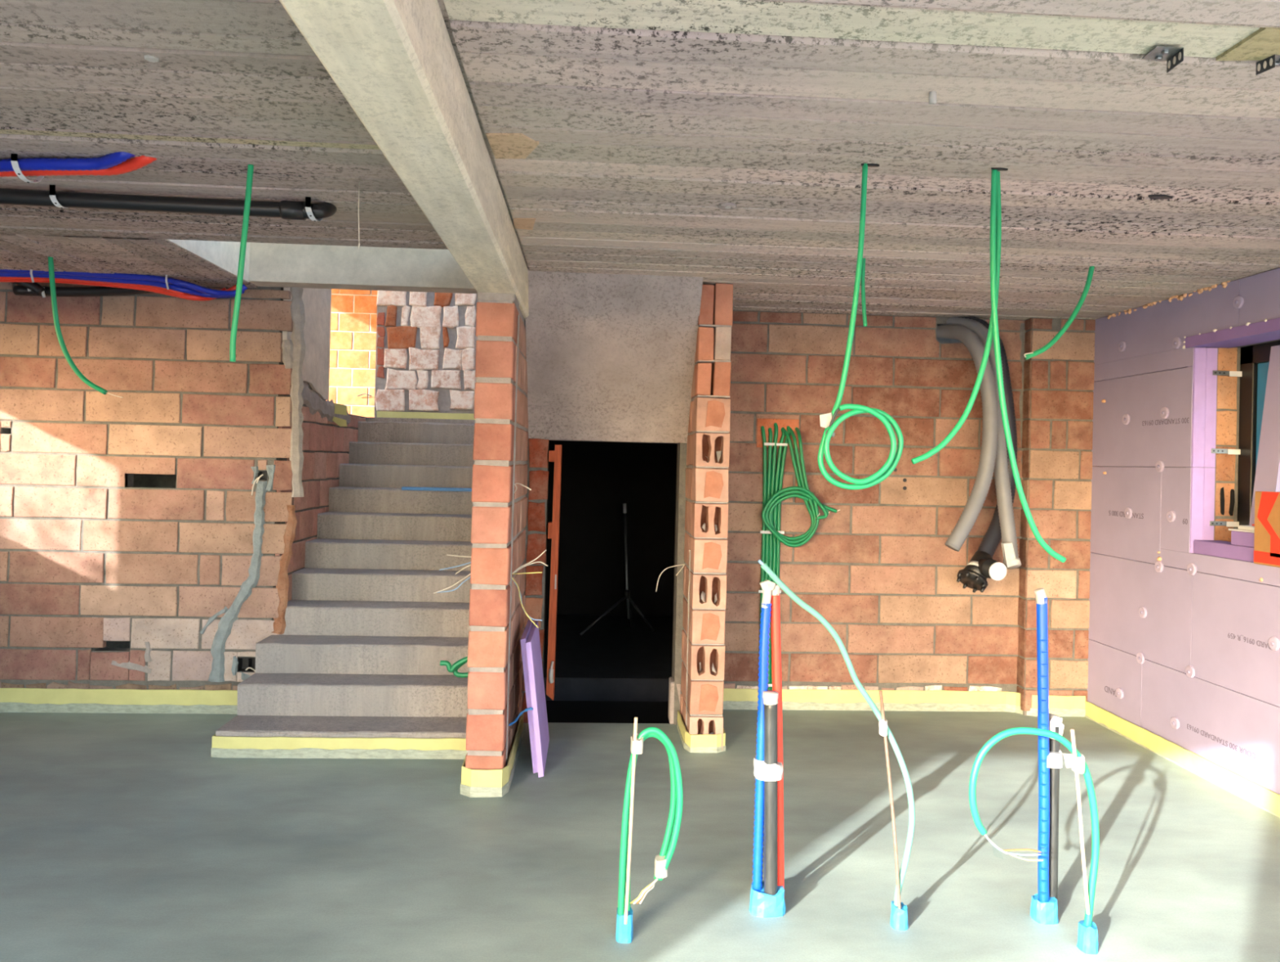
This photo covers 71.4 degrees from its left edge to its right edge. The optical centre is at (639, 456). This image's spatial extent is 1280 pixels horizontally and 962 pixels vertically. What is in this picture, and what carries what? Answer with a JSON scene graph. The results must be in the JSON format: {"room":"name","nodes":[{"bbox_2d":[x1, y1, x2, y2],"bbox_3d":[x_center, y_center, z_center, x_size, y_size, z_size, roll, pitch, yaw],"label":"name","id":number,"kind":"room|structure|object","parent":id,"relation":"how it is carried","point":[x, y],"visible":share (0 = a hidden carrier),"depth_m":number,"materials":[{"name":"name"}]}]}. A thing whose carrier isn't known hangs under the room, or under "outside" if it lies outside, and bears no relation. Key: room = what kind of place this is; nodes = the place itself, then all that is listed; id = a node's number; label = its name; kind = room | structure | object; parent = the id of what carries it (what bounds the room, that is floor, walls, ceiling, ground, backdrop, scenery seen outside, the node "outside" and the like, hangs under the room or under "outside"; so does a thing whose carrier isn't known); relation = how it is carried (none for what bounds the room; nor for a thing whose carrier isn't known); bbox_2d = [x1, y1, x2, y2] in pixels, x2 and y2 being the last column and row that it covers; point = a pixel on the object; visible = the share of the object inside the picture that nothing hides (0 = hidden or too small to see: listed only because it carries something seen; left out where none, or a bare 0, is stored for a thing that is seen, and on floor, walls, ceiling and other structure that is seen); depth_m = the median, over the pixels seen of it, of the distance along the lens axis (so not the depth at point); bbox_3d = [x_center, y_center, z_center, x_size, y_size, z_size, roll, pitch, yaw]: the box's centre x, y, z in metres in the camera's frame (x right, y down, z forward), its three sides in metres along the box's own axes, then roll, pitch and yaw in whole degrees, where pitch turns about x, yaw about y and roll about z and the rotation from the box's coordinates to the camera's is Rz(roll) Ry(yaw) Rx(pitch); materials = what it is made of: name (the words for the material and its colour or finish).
{"room":"building under construction","nodes":[
{"label":"building under construction","id":0,"kind":"room"},
{"bbox_2d":[0,282,306,690],"bbox_3d":[-3.519,0.223,5.795,2.811,2.697,0.664,1,0,-3],"label":"wall","id":1,"kind":"structure","parent":0,"point":[138,552],"depth_m":5.51,"materials":[{"name":"brick"}]},
{"bbox_2d":[162,239,249,282],"bbox_3d":[-2.345,-1.198,4.856,0.025,0.278,1.060,1,0,-3],"label":"trim opening","id":2,"kind":"structure","parent":1,"relation":"attached to","point":[224,255],"depth_m":4.97,"materials":[{"name":"paint"}]},
{"bbox_2d":[236,657,255,672],"bbox_3d":[-2.435,1.302,5.558,0.138,0.107,0.084,1,0,-3],"label":"junction box","id":3,"kind":"object","parent":1,"relation":"attached to","point":[246,664],"visible":0.73,"depth_m":5.56,"materials":[{"name":"black plastic"}]},
{"bbox_2d":[251,471,266,495],"bbox_3d":[-2.371,0.163,5.565,0.085,0.156,0.089,1,0,-3],"label":"junction box","id":4,"kind":"object","parent":1,"relation":"attached to","point":[262,475],"visible":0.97,"depth_m":5.54,"materials":[{"name":"black plastic"}]},
{"bbox_2d":[248,242,476,293],"bbox_3d":[-1.577,-2.215,5.518,1.660,2.340,0.170,1,0,-3],"label":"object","id":5,"kind":"structure","parent":1,"relation":"attached to","point":[271,264],"depth_m":5.42,"materials":[{"name":"paint"}]},
{"bbox_2d":[273,287,365,620],"bbox_3d":[-2.349,-0.896,6.602,0.179,5.000,2.070,1,0,-3],"label":"wall","id":6,"kind":"structure","parent":0,"point":[326,444],"depth_m":6.23,"materials":[{"name":"ceramic"}]},
{"bbox_2d":[325,288,377,417],"bbox_3d":[-3.490,-1.855,9.704,2.792,3.100,0.160,1,0,-3],"label":"wall","id":7,"kind":"structure","parent":0,"point":[353,313],"depth_m":9.65,"materials":[{"name":"brick"}]},
{"bbox_2d":[279,0,528,320],"bbox_3d":[-0.570,-0.923,2.151,0.207,0.250,6.752,1,0,-3],"label":"beam","id":8,"kind":"structure","parent":0,"point":[395,63],"depth_m":2.17,"materials":[{"name":"concrete"}]},
{"bbox_2d":[364,417,475,424],"bbox_3d":[-2.901,-0.268,7.693,3.825,0.170,4.125,1,0,-3],"label":"floor","id":9,"kind":"structure","parent":0,"point":[367,419],"depth_m":7.63,"materials":[{"name":"concrete"}]},
{"bbox_2d":[332,403,346,426],"bbox_3d":[-2.269,-0.321,6.639,0.173,0.189,0.040,1,0,-3],"label":"foam offcut","id":10,"kind":"object","parent":9,"relation":"on","point":[340,409],"visible":0.75,"depth_m":6.64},
{"bbox_2d":[377,411,475,420],"bbox_3d":[-1.722,-0.362,8.299,1.440,0.091,0.014,1,0,-3],"label":"strip","id":11,"kind":"object","parent":9,"relation":"on","point":[380,414],"visible":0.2,"depth_m":8.28,"materials":[{"name":"yellow plastic"}]},
{"bbox_2d":[373,290,478,417],"bbox_3d":[-1.583,-1.817,8.474,1.733,3.100,0.323,1,0,-3],"label":"wall","id":12,"kind":"structure","parent":0,"point":[425,351],"depth_m":8.29,"materials":[{"name":"stone"}]},
{"bbox_2d":[465,292,554,769],"bbox_3d":[-0.861,0.571,6.820,0.196,2.740,5.082,1,0,-3],"label":"wall","id":13,"kind":"structure","parent":0,"point":[500,437],"depth_m":4.29,"materials":[{"name":"brick"}]},
{"bbox_2d":[433,554,471,593],"bbox_3d":[-0.948,0.601,4.553,0.207,0.203,0.006,1,0,-3],"label":"loose wires","id":14,"kind":"object","parent":13,"relation":"attached to","point":[446,554],"visible":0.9,"depth_m":4.55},
{"bbox_2d":[440,656,468,678],"bbox_3d":[-0.923,1.063,4.517,0.176,0.124,0.056,1,0,-3],"label":"stub","id":15,"kind":"object","parent":13,"relation":"attached to","point":[454,668],"visible":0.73,"depth_m":4.49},
{"bbox_2d":[511,550,547,628],"bbox_3d":[-0.563,0.659,4.485,0.199,0.394,0.043,1,0,15],"label":"loose wires","id":16,"kind":"object","parent":13,"relation":"attached to","point":[525,565],"visible":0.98,"depth_m":4.49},
{"bbox_2d":[521,438,549,724],"bbox_3d":[-0.647,0.758,5.543,0.133,1.760,0.173,1,0,-3],"label":"wall","id":17,"kind":"structure","parent":13,"relation":"attached to","point":[536,527],"depth_m":5.46,"materials":[{"name":"brick"}]},
{"bbox_2d":[546,444,562,700],"bbox_3d":[-0.540,0.708,5.494,0.076,1.562,0.164,1,0,-3],"label":"timber post","id":18,"kind":"object","parent":13,"relation":"attached to","point":[555,456],"visible":1,"depth_m":5.44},
{"bbox_2d":[545,700,669,724],"bbox_3d":[0.096,1.894,6.095,2.060,0.130,1.140,1,0,-3],"label":"floor","id":19,"kind":"structure","parent":0,"point":[557,712],"depth_m":6.36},
{"bbox_2d":[543,614,672,702],"bbox_3d":[0.016,1.819,8.059,1.810,0.300,2.790,1,0,-3],"label":"platform","id":20,"kind":"object","parent":19,"relation":"on","point":[613,660],"visible":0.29,"depth_m":7.31,"materials":[{"name":"concrete"}]},
{"bbox_2d":[579,503,654,635],"bbox_3d":[-0.197,1.054,8.368,0.676,1.221,0.327,2,0,-44],"label":"tripod","id":21,"kind":"object","parent":20,"relation":"on","point":[627,593],"visible":1,"depth_m":8.49,"materials":[{"name":"metal"}]},
{"bbox_2d":[525,268,702,444],"bbox_3d":[-0.179,-0.555,5.381,0.980,0.915,1.040,1,0,-3],"label":"wall","id":22,"kind":"structure","parent":0,"point":[611,357],"depth_m":5.16,"materials":[{"name":"concrete"}]},
{"bbox_2d":[551,440,676,616],"bbox_3d":[-0.061,0.726,9.507,2.060,2.500,0.200,1,0,-3],"label":"wall","id":23,"kind":"structure","parent":0,"point":[597,478],"depth_m":9.40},
{"bbox_2d":[0,0,1279,319],"bbox_3d":[-0.699,-1.153,2.321,8.400,0.259,7.300,1,0,-3],"label":"ceiling","id":24,"kind":"structure","parent":0,"point":[615,133],"depth_m":2.82,"materials":[{"name":"concrete"}]},
{"bbox_2d":[10,153,44,182],"bbox_3d":[-2.176,-1.020,3.168,0.025,0.090,0.120,1,0,11],"label":"strap","id":25,"kind":"object","parent":24,"relation":"hanging from","point":[14,162],"visible":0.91,"depth_m":3.12,"materials":[{"name":"white plastic"}]},
{"bbox_2d":[10,282,45,295],"bbox_3d":[-3.759,-1.048,5.309,0.400,0.158,0.052,1,0,-3],"label":"drain pipe","id":26,"kind":"object","parent":24,"relation":"attached to","point":[36,287],"visible":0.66,"depth_m":5.30,"materials":[{"name":"black plastic"}]},
{"bbox_2d":[48,184,74,208],"bbox_3d":[-2.270,-1.020,3.496,0.024,0.090,0.087,1,0,18],"label":"strap","id":27,"kind":"object","parent":24,"relation":"hanging from","point":[52,188],"visible":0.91,"depth_m":3.46,"materials":[{"name":"white plastic"}]},
{"bbox_2d":[0,151,136,172],"bbox_3d":[-2.061,-1.054,3.142,0.630,0.093,0.076,1,0,10],"label":"pipe sleeve","id":28,"kind":"object","parent":24,"relation":"attached to","point":[108,161],"visible":0.93,"depth_m":3.12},
{"bbox_2d":[0,155,156,177],"bbox_3d":[-2.046,-1.050,3.184,0.718,0.096,0.071,1,0,8],"label":"pipe sleeve","id":29,"kind":"object","parent":24,"relation":"attached to","point":[135,163],"visible":0.56,"depth_m":3.15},
{"bbox_2d":[48,257,123,398],"bbox_3d":[-2.985,-0.700,4.793,0.410,0.756,0.026,1,0,-3],"label":"conduit","id":30,"kind":"object","parent":24,"relation":"hanging from","point":[51,260],"visible":1,"depth_m":4.78,"materials":[{"name":"green plastic"}]},
{"bbox_2d":[13,284,177,297],"bbox_3d":[-3.247,-1.009,5.379,1.018,0.127,0.074,1,0,-3],"label":"drain pipe","id":31,"kind":"object","parent":24,"relation":"attached to","point":[61,291],"visible":0.42,"depth_m":5.36,"materials":[{"name":"black plastic"}]},
{"bbox_2d":[0,280,226,301],"bbox_3d":[-3.217,-1.004,5.338,1.410,0.112,0.148,1,0,-3],"label":"pipe sleeve","id":32,"kind":"object","parent":24,"relation":"attached to","point":[186,296],"visible":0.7,"depth_m":5.29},
{"bbox_2d":[0,276,236,298],"bbox_3d":[-3.160,-1.018,5.273,1.474,0.100,0.136,1,0,-8],"label":"pipe sleeve","id":33,"kind":"object","parent":24,"relation":"attached to","point":[233,287],"visible":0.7,"depth_m":5.25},
{"bbox_2d":[0,272,244,298],"bbox_3d":[-3.127,-1.024,5.244,1.498,0.104,0.136,1,0,-8],"label":"pipe sleeve","id":34,"kind":"object","parent":24,"relation":"attached to","point":[175,287],"visible":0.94,"depth_m":5.22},
{"bbox_2d":[0,269,247,297],"bbox_3d":[-3.101,-1.035,5.217,1.507,0.116,0.134,1,0,-8],"label":"pipe sleeve","id":35,"kind":"object","parent":24,"relation":"attached to","point":[116,276],"visible":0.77,"depth_m":5.20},
{"bbox_2d":[0,188,337,220],"bbox_3d":[-1.931,-1.030,3.534,1.382,0.127,0.187,1,0,-10],"label":"drain pipe","id":36,"kind":"object","parent":24,"relation":"attached to","point":[285,210],"visible":0.92,"depth_m":3.52,"materials":[{"name":"black plastic"}]},
{"bbox_2d":[279,200,306,220],"bbox_3d":[-1.394,-0.992,3.580,0.091,0.076,0.077,1,0,-3],"label":"socket","id":37,"kind":"object","parent":36,"relation":"attached to","point":[288,210],"depth_m":3.55,"materials":[{"name":"black plastic"}]},
{"bbox_2d":[229,164,253,362],"bbox_3d":[-1.420,-0.694,3.174,0.068,0.710,0.021,1,0,-3],"label":"conduit","id":38,"kind":"object","parent":24,"relation":"hanging from","point":[251,167],"visible":1,"depth_m":3.17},
{"bbox_2d":[305,196,322,222],"bbox_3d":[-1.307,-0.994,3.582,0.024,0.095,0.095,1,0,16],"label":"strap","id":39,"kind":"object","parent":24,"relation":"hanging from","point":[308,199],"visible":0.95,"depth_m":3.54,"materials":[{"name":"white plastic"}]},
{"bbox_2d":[817,163,903,489],"bbox_3d":[0.755,-0.443,2.992,0.292,1.109,0.062,1,0,-3],"label":"conduit","id":40,"kind":"object","parent":24,"relation":"hanging from","point":[827,420],"visible":1,"depth_m":3.00,"materials":[{"name":"plastic"}]},
{"bbox_2d":[861,257,866,326],"bbox_3d":[1.104,-0.814,4.380,0.037,0.344,0.020,1,0,-3],"label":"conduit","id":41,"kind":"object","parent":24,"relation":"hanging from","point":[863,270],"visible":0.93,"depth_m":4.37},
{"bbox_2d":[911,171,1001,464],"bbox_3d":[1.089,-0.486,3.055,0.297,1.032,0.020,1,0,-3],"label":"conduit","id":42,"kind":"object","parent":24,"relation":"hanging from","point":[998,210],"visible":0.86,"depth_m":3.05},
{"bbox_2d":[938,316,1017,557],"bbox_3d":[2.229,-0.129,5.903,0.512,1.678,0.290,1,0,23],"label":"flexible duct","id":43,"kind":"object","parent":24,"relation":"hanging from","point":[988,544],"visible":0.41,"depth_m":5.86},
{"bbox_2d":[941,316,1021,569],"bbox_3d":[2.240,-0.117,5.853,0.153,1.670,0.570,2,0,-38],"label":"flexible duct","id":44,"kind":"object","parent":24,"relation":"hanging from","point":[1009,543],"visible":0.53,"depth_m":5.71,"materials":[{"name":"grey plastic"}]},
{"bbox_2d":[990,169,1066,563],"bbox_3d":[1.325,-0.313,3.037,0.289,1.345,0.020,1,0,-3],"label":"conduit","id":45,"kind":"object","parent":24,"relation":"hanging from","point":[994,172],"visible":1,"depth_m":3.02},
{"bbox_2d":[1023,266,1094,359],"bbox_3d":[2.082,-0.719,4.425,0.357,0.484,0.026,1,0,-3],"label":"conduit","id":46,"kind":"object","parent":24,"relation":"hanging from","point":[1029,355],"visible":1,"depth_m":4.42,"materials":[{"name":"green plastic"}]},
{"bbox_2d":[1142,46,1183,72],"bbox_3d":[1.271,-0.967,2.167,0.073,0.032,0.068,1,0,-3],"label":"bracket","id":47,"kind":"object","parent":24,"relation":"attached to","point":[1173,55],"visible":1,"depth_m":2.16,"materials":[{"name":"metal"}]},
{"bbox_2d":[1255,54,1279,75],"bbox_3d":[1.569,-0.960,2.188,0.086,0.032,0.056,1,0,-3],"label":"bracket","id":48,"kind":"object","parent":24,"relation":"attached to","point":[1271,62],"visible":1,"depth_m":2.18,"materials":[{"name":"metal"}]},
{"bbox_2d":[0,709,1279,961],"bbox_3d":[-0.789,1.715,2.253,7.950,0.200,7.200,1,0,-3],"label":"floor","id":49,"kind":"structure","parent":0,"point":[122,838],"depth_m":3.68,"materials":[{"name":"concrete"}]},
{"bbox_2d":[0,688,237,714],"bbox_3d":[-3.594,1.495,5.459,2.585,0.147,0.016,1,0,-3],"label":"strip","id":50,"kind":"object","parent":49,"relation":"on","point":[11,700],"visible":0.9,"depth_m":5.48,"materials":[{"name":"yellow plastic"}]},
{"bbox_2d":[210,734,467,759],"bbox_3d":[-1.593,1.556,4.832,1.384,0.112,0.164,1,0,-3],"label":"strip","id":51,"kind":"object","parent":49,"relation":"on","point":[223,747],"visible":0.94,"depth_m":4.75,"materials":[{"name":"yellow plastic"}]},
{"bbox_2d":[215,421,474,738],"bbox_3d":[-1.628,0.665,6.234,1.385,1.908,2.918,1,0,-3],"label":"staircase","id":52,"kind":"structure","parent":49,"relation":"on","point":[361,649],"depth_m":5.61,"materials":[{"name":"concrete"}]},
{"bbox_2d":[401,487,471,491],"bbox_3d":[-1.354,0.241,6.550,0.785,0.024,0.030,1,0,-3],"label":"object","id":53,"kind":"object","parent":52,"relation":"on","point":[435,489],"visible":0.58,"depth_m":6.53,"materials":[{"name":"blue plastic"}]},
{"bbox_2d":[459,714,524,797],"bbox_3d":[-0.775,1.565,4.755,0.236,0.132,1.005,1,0,-3],"label":"strip","id":54,"kind":"object","parent":49,"relation":"on","point":[474,783],"visible":0.8,"depth_m":4.27,"materials":[{"name":"yellow plastic"}]},
{"bbox_2d":[520,619,537,773],"bbox_3d":[-0.585,1.286,4.880,0.110,0.695,0.580,1,0,-3],"label":"board","id":55,"kind":"object","parent":49,"relation":"on","point":[524,637],"visible":0.43,"depth_m":4.59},
{"bbox_2d":[525,621,549,777],"bbox_3d":[-0.552,1.289,4.831,0.109,0.690,0.600,1,0,-3],"label":"board","id":56,"kind":"object","parent":49,"relation":"on","point":[534,659],"visible":0.86,"depth_m":4.64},
{"bbox_2d":[615,907,633,943],"bbox_3d":[-0.052,1.590,3.028,0.059,0.095,0.069,1,0,-3],"label":"wrap","id":57,"kind":"object","parent":49,"relation":"on","point":[624,933],"visible":0.93,"depth_m":3.00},
{"bbox_2d":[623,717,637,924],"bbox_3d":[-0.031,1.226,3.001,0.030,0.694,0.012,1,0,-3],"label":"rod","id":58,"kind":"object","parent":57,"relation":"on","point":[635,726],"visible":1,"depth_m":3.00,"materials":[{"name":"brown wood"}]},
{"bbox_2d":[617,727,683,915],"bbox_3d":[0.038,1.248,3.023,0.213,0.661,0.023,1,0,-3],"label":"conduit","id":59,"kind":"object","parent":57,"relation":"on","point":[679,792],"visible":0.97,"depth_m":3.02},
{"bbox_2d":[624,733,676,911],"bbox_3d":[0.036,1.266,3.045,0.179,0.656,0.035,1,0,-3],"label":"conduit","id":60,"kind":"object","parent":57,"relation":"on","point":[668,831],"visible":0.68,"depth_m":3.04,"materials":[{"name":"green plastic"}]},
{"bbox_2d":[630,733,643,754],"bbox_3d":[-0.010,0.971,3.024,0.043,0.058,0.069,1,0,-3],"label":"wrap","id":61,"kind":"object","parent":60,"relation":"attached to","point":[637,746],"visible":0.93,"depth_m":2.99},
{"bbox_2d":[653,854,667,878],"bbox_3d":[0.072,1.393,3.036,0.045,0.066,0.053,1,0,-3],"label":"wrap","id":62,"kind":"object","parent":60,"relation":"attached to","point":[660,872],"visible":0.95,"depth_m":3.01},
{"bbox_2d":[676,711,725,753],"bbox_3d":[0.359,1.609,5.233,0.240,0.102,0.494,1,0,-3],"label":"strip","id":63,"kind":"object","parent":49,"relation":"on","point":[700,744],"visible":0.72,"depth_m":4.99,"materials":[{"name":"yellow plastic"}]},
{"bbox_2d":[752,580,775,891],"bbox_3d":[0.450,1.038,3.250,0.057,1.177,0.038,1,0,-3],"label":"pipe","id":64,"kind":"object","parent":49,"relation":"on","point":[766,586],"visible":0.91,"depth_m":3.24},
{"bbox_2d":[749,880,786,918],"bbox_3d":[0.464,1.608,3.244,0.133,0.086,0.119,1,0,-3],"label":"wrap","id":65,"kind":"object","parent":49,"relation":"on","point":[762,905],"visible":0.87,"depth_m":3.19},
{"bbox_2d":[762,690,778,895],"bbox_3d":[0.471,1.225,3.226,0.070,0.748,0.057,1,0,-3],"label":"pipe","id":66,"kind":"object","parent":65,"relation":"on","point":[770,698],"visible":0.96,"depth_m":3.21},
{"bbox_2d":[753,758,782,781],"bbox_3d":[0.468,1.135,3.247,0.102,0.059,0.106,1,0,-3],"label":"wrap","id":67,"kind":"object","parent":66,"relation":"attached to","point":[762,771],"visible":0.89,"depth_m":3.20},
{"bbox_2d":[770,584,784,897],"bbox_3d":[0.504,1.044,3.269,0.077,1.151,0.036,1,0,-3],"label":"pipe","id":68,"kind":"object","parent":65,"relation":"on","point":[775,600],"visible":0.67,"depth_m":3.25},
{"bbox_2d":[889,901,908,931],"bbox_3d":[0.917,1.623,3.151,0.059,0.077,0.063,1,0,-3],"label":"wrap","id":69,"kind":"object","parent":49,"relation":"on","point":[899,917],"visible":0.96,"depth_m":3.13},
{"bbox_2d":[757,559,915,906],"bbox_3d":[0.690,0.985,3.142,0.583,1.235,0.021,1,0,-3],"label":"conduit","id":70,"kind":"object","parent":69,"relation":"on","point":[793,597],"visible":0.98,"depth_m":3.14,"materials":[{"name":"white plastic"}]},
{"bbox_2d":[879,718,887,736],"bbox_3d":[0.858,0.951,3.141,0.024,0.058,0.045,1,0,-3],"label":"wrap","id":71,"kind":"object","parent":70,"relation":"attached to","point":[882,725],"visible":0.98,"depth_m":3.12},
{"bbox_2d":[879,690,901,909],"bbox_3d":[0.880,1.216,3.131,0.097,0.783,0.011,1,0,-3],"label":"rod","id":72,"kind":"object","parent":69,"relation":"on","point":[880,691],"visible":1,"depth_m":3.13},
{"bbox_2d":[723,688,1085,717],"bbox_3d":[1.696,1.628,5.896,2.520,0.137,0.115,1,0,-3],"label":"strip","id":73,"kind":"object","parent":49,"relation":"on","point":[733,699],"visible":0.8,"depth_m":5.93,"materials":[{"name":"yellow plastic"}]},
{"bbox_2d":[1030,893,1058,924],"bbox_3d":[1.464,1.635,3.228,0.087,0.080,0.086,1,0,-3],"label":"wrap","id":74,"kind":"object","parent":49,"relation":"on","point":[1043,913],"visible":0.94,"depth_m":3.19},
{"bbox_2d":[1033,588,1049,902],"bbox_3d":[1.451,1.052,3.215,0.078,1.153,0.041,1,0,-3],"label":"pipe","id":75,"kind":"object","parent":74,"relation":"on","point":[1041,597],"visible":0.97,"depth_m":3.20,"materials":[{"name":"plastic"}]},
{"bbox_2d":[1046,750,1062,768],"bbox_3d":[1.490,1.091,3.229,0.074,0.054,0.074,1,0,-3],"label":"wrap","id":76,"kind":"object","parent":75,"relation":"attached to","point":[1055,760],"visible":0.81,"depth_m":3.19,"materials":[{"name":"white plastic"}]},
{"bbox_2d":[1048,713,1064,899],"bbox_3d":[1.506,1.296,3.249,0.054,0.709,0.039,1,0,-3],"label":"pipe","id":77,"kind":"object","parent":49,"relation":"on","point":[1055,725],"visible":0.61,"depth_m":3.23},
{"bbox_2d":[1016,317,1102,715],"bbox_3d":[2.845,0.393,5.986,0.555,2.660,0.130,1,0,-3],"label":"wall pier","id":78,"kind":"object","parent":49,"relation":"on","point":[1058,395],"visible":0.79,"depth_m":5.92,"materials":[{"name":"brick"}]},
{"bbox_2d":[1076,920,1098,955],"bbox_3d":[1.522,1.629,3.027,0.058,0.092,0.067,1,0,-3],"label":"wrap","id":79,"kind":"object","parent":49,"relation":"on","point":[1087,937],"visible":0.96,"depth_m":3.00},
{"bbox_2d":[968,727,1099,927],"bbox_3d":[1.336,1.268,3.018,0.455,0.698,0.023,1,0,-3],"label":"conduit","id":80,"kind":"object","parent":79,"relation":"on","point":[997,851],"visible":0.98,"depth_m":3.02,"materials":[{"name":"teal plastic"}]},
{"bbox_2d":[1062,753,1084,773],"bbox_3d":[1.467,1.036,3.019,0.070,0.061,0.049,1,0,-3],"label":"wrap","id":81,"kind":"object","parent":80,"relation":"attached to","point":[1068,758],"visible":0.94,"depth_m":3.01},
{"bbox_2d":[1070,728,1089,915],"bbox_3d":[1.487,1.233,3.007,0.080,0.623,0.012,1,0,-3],"label":"rod","id":82,"kind":"object","parent":80,"relation":"attached to","point":[1073,735],"visible":1,"depth_m":3.00,"materials":[{"name":"brown wood"}]},
{"bbox_2d":[1084,701,1279,817],"bbox_3d":[3.099,1.660,3.290,0.014,0.107,5.250,1,0,-3],"label":"strip","id":83,"kind":"object","parent":49,"relation":"on","point":[1268,801],"visible":1,"depth_m":4.87,"materials":[{"name":"yellow plastic"}]},
{"bbox_2d":[671,444,677,677],"bbox_3d":[0.694,0.725,6.303,0.900,2.500,0.080,1,0,-3],"label":"wall","id":84,"kind":"structure","parent":0,"point":[677,444],"depth_m":6.28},
{"bbox_2d":[667,283,733,751],"bbox_3d":[0.347,0.333,5.452,0.260,2.663,0.886,1,0,-3],"label":"wall","id":85,"kind":"structure","parent":0,"point":[701,686],"depth_m":5.03,"materials":[{"name":"brick"}]},
{"bbox_2d":[723,310,1026,692],"bbox_3d":[1.763,0.369,6.135,3.000,2.660,0.356,1,0,-3],"label":"wall","id":86,"kind":"structure","parent":0,"point":[880,569],"depth_m":5.95,"materials":[{"name":"brick"}]},
{"bbox_2d":[760,426,766,628],"bbox_3d":[0.808,0.739,5.909,0.058,1.907,0.067,1,0,-3],"label":"conduit","id":87,"kind":"object","parent":86,"relation":"attached to","point":[762,428],"visible":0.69,"depth_m":5.88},
{"bbox_2d":[764,427,772,581],"bbox_3d":[0.842,0.744,5.910,0.038,1.897,0.068,1,0,-3],"label":"conduit","id":88,"kind":"object","parent":86,"relation":"attached to","point":[770,431],"visible":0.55,"depth_m":5.88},
{"bbox_2d":[767,422,777,690],"bbox_3d":[0.878,0.729,5.911,0.042,1.930,0.071,1,0,19],"label":"conduit","id":89,"kind":"object","parent":86,"relation":"attached to","point":[775,434],"visible":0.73,"depth_m":5.88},
{"bbox_2d":[770,428,785,690],"bbox_3d":[0.908,0.745,5.912,0.071,1.899,0.072,1,0,-3],"label":"conduit","id":90,"kind":"object","parent":86,"relation":"attached to","point":[780,450],"visible":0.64,"depth_m":5.88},
{"bbox_2d":[775,426,791,584],"bbox_3d":[0.939,0.739,5.913,0.084,1.910,0.074,1,0,-3],"label":"conduit","id":91,"kind":"object","parent":86,"relation":"attached to","point":[784,448],"visible":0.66,"depth_m":5.88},
{"bbox_2d":[761,427,827,547],"bbox_3d":[1.009,0.186,5.874,0.434,0.810,0.172,1,0,-3],"label":"conduit","id":92,"kind":"object","parent":86,"relation":"attached to","point":[815,501],"visible":1,"depth_m":5.80,"materials":[{"name":"green plastic"}]},
{"bbox_2d":[764,427,830,543],"bbox_3d":[1.031,0.180,5.884,0.426,0.784,0.150,1,0,-3],"label":"conduit","id":93,"kind":"object","parent":86,"relation":"attached to","point":[802,493],"visible":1,"depth_m":5.82,"materials":[{"name":"green plastic"}]},
{"bbox_2d":[768,427,839,540],"bbox_3d":[1.081,0.174,5.894,0.472,0.758,0.126,1,0,-1],"label":"conduit","id":94,"kind":"object","parent":86,"relation":"attached to","point":[805,499],"visible":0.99,"depth_m":5.84,"materials":[{"name":"green plastic"}]},
{"bbox_2d":[936,324,999,551],"bbox_3d":[2.085,-0.147,5.786,0.338,1.490,0.504,1,0,-3],"label":"flexible duct","id":95,"kind":"object","parent":86,"relation":"attached to","point":[975,501],"visible":0.97,"depth_m":5.59,"materials":[{"name":"plastic"}]},
{"bbox_2d":[956,551,1006,593],"bbox_3d":[2.166,0.744,5.691,0.253,0.272,0.309,1,0,-3],"label":"fitting","id":96,"kind":"object","parent":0,"point":[981,566],"visible":1,"depth_m":5.66,"materials":[{"name":"black plastic"}]},
{"bbox_2d":[1087,267,1279,795],"bbox_3d":[3.485,0.386,2.641,0.638,2.664,7.300,1,0,-3],"label":"wall","id":97,"kind":"structure","parent":0,"point":[1184,646],"depth_m":5.11,"materials":[{"name":"purple plastic"}]},
{"bbox_2d":[1193,540,1253,562],"bbox_3d":[3.148,0.497,4.686,0.145,0.074,0.488,1,0,-3],"label":"window sill","id":98,"kind":"structure","parent":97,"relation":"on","point":[1224,549],"depth_m":4.70,"materials":[{"name":"plastic"}]},
{"bbox_2d":[1231,530,1254,547],"bbox_3d":[3.170,0.423,4.548,0.160,0.072,0.209,1,0,-3],"label":"foam offcut","id":99,"kind":"object","parent":98,"relation":"on","point":[1237,538],"visible":0.34,"depth_m":4.56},
{"bbox_2d":[1228,525,1254,533],"bbox_3d":[3.186,0.372,4.559,0.190,0.029,0.229,1,0,-3],"label":"tray","id":100,"kind":"object","parent":99,"relation":"on","point":[1250,529],"visible":0.37,"depth_m":4.57,"materials":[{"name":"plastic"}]},
{"bbox_2d":[1182,317,1279,553],"bbox_3d":[3.282,-0.074,4.267,0.391,1.221,1.565,1,0,-3],"label":"window","id":101,"kind":"structure","parent":97,"relation":"in","point":[1207,423],"depth_m":4.95,"materials":[{"name":"plastic"}]},
{"bbox_2d":[1248,345,1279,525],"bbox_3d":[3.324,-0.036,4.680,0.070,1.103,0.258,1,0,-3],"label":"board","id":102,"kind":"object","parent":97,"relation":"on","point":[1267,478],"visible":0.5,"depth_m":4.69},
{"bbox_2d":[1253,491,1279,568],"bbox_3d":[3.204,0.354,4.216,0.271,0.360,0.450,1,0,-3],"label":"cardboard box","id":103,"kind":"object","parent":97,"relation":"on","point":[1267,504],"visible":1,"depth_m":4.34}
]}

